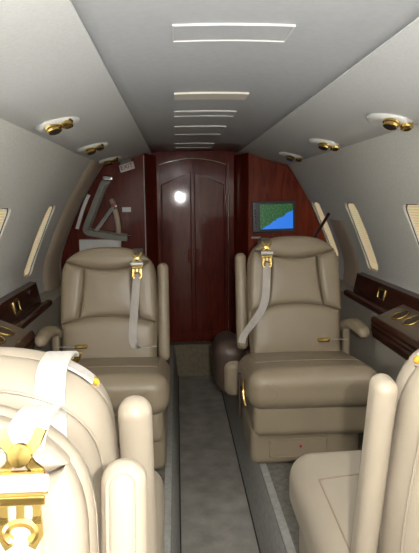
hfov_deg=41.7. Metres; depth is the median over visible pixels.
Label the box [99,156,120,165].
reading lamp
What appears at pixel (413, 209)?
pleated shade
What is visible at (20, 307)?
ledge
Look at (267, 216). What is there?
monitor
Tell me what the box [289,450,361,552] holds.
seat cushion
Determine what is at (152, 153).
door frame
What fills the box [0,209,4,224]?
pleated shade
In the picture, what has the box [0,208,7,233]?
window
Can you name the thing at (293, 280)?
cushion
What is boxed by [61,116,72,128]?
air vent
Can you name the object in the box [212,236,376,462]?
seat
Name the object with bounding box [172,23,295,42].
ceiling panel
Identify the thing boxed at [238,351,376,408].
seat cushion
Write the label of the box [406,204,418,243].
window
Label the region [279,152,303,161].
reading lamp
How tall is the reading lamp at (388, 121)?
0.062 m
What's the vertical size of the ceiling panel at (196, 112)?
0.009 m
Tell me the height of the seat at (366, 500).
0.910 m
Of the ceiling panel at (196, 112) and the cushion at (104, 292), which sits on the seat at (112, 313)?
the cushion at (104, 292)
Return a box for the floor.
[155,340,363,552]
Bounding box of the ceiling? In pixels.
[70,0,418,152]
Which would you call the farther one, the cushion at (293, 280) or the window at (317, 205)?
the window at (317, 205)
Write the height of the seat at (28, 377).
0.898 m
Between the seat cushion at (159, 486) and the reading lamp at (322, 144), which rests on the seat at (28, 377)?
the seat cushion at (159, 486)
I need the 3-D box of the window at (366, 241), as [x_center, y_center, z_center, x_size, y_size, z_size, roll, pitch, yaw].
[0.890,-0.228,3.158,0.174,0.414,0.214,-1,8,-3]
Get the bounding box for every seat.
[0,347,164,552]
[0,404,147,552]
[34,247,170,469]
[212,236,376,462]
[289,349,418,552]
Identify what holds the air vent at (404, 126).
attached to the reading lamp at (388, 121)
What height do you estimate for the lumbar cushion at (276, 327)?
0.258 m
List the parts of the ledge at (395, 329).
rail, ashtray frame, panel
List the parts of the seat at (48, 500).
stowed armrest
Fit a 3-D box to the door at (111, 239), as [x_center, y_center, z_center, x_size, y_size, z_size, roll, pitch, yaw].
[-0.749,-0.430,3.880,0.377,0.548,0.110,-1,8,-3]
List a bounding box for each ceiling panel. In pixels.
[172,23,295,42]
[174,92,248,99]
[174,110,236,116]
[174,126,225,134]
[175,143,213,147]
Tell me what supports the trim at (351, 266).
attached to the wall at (379, 175)
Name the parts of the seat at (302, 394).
aisle armrest, armrest, recline lever, stowed armrest, access panel, outboard armrest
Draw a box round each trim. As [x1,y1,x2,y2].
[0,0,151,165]
[24,280,62,351]
[43,160,102,292]
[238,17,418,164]
[330,219,358,291]
[340,279,377,368]
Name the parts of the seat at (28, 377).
stowed armrest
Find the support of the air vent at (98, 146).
attached to the reading lamp at (91, 149)
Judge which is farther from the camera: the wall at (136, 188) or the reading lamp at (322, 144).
the wall at (136, 188)
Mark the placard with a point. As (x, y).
(124, 209)
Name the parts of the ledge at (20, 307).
ashtray frame, panel, rail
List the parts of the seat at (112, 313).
outboard armrest, stowed armrest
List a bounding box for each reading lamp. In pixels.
[35,116,79,134]
[77,142,107,154]
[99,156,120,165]
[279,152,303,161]
[308,138,340,150]
[366,113,413,130]
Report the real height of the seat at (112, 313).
0.908 m
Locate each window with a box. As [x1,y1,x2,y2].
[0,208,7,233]
[24,206,52,275]
[313,202,337,256]
[347,203,377,270]
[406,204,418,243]
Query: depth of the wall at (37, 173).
2.56 m
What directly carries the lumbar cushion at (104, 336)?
on the seat at (112, 313)
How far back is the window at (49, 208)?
3.11 m
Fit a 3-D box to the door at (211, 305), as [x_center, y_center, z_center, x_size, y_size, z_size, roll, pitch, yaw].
[-0.105,-0.218,4.298,0.600,1.490,0.054,-1,8,-3]
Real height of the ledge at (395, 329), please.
0.675 m
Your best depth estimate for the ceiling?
1.39 m
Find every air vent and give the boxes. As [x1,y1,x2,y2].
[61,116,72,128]
[95,142,103,150]
[330,145,339,150]
[400,122,413,130]
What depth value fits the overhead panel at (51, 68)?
1.40 m
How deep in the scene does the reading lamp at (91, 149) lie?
2.67 m
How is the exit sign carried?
attached to the wall at (136, 188)
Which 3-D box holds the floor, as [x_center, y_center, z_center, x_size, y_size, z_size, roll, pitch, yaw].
[0.069,1.043,1.704,1.900,0.296,5.570,-1,8,-3]
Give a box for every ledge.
[0,281,51,349]
[343,272,418,381]
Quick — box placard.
[122,207,130,211]
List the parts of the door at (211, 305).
moulding, pull handle, moulding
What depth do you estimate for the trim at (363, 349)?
3.11 m
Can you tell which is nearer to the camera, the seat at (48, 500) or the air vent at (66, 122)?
the seat at (48, 500)
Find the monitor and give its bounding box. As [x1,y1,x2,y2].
[252,200,294,232]
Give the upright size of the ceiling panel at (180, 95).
0.011 m
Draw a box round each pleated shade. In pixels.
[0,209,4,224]
[408,205,418,234]
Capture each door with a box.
[75,176,130,250]
[155,151,233,341]
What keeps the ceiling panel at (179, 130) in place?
attached to the ceiling
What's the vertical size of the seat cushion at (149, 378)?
0.217 m
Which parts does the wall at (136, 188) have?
panel, panel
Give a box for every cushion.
[63,316,154,358]
[78,357,170,415]
[79,267,131,318]
[154,470,164,552]
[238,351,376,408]
[251,303,339,352]
[268,255,322,305]
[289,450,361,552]
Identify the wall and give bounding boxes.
[0,118,102,297]
[61,153,325,349]
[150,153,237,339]
[288,124,418,293]
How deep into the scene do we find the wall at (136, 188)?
3.98 m
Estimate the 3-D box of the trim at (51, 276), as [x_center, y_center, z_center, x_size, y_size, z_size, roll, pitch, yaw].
[-0.880,-0.058,3.641,0.366,1.370,0.400,-1,8,-3]
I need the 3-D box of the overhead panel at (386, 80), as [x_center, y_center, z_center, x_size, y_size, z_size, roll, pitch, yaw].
[0.556,-0.537,1.511,0.345,0.158,5.570,-1,8,-3]
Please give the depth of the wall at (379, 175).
2.72 m
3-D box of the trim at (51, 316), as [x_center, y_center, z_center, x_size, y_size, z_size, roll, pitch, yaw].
[-0.889,0.639,1.589,0.188,0.565,5.570,-1,8,-3]
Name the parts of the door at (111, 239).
sill panel, entry frame, grab handle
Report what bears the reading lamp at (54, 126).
attached to the wall at (37, 173)
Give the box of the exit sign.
[119,157,134,172]
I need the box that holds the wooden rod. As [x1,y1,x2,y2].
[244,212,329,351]
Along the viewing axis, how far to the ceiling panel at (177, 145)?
3.77 m
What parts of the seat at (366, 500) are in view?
stowed armrest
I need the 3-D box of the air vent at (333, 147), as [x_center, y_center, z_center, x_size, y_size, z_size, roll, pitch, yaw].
[0.592,-0.613,2.591,0.044,0.043,0.048,-1,8,-3]

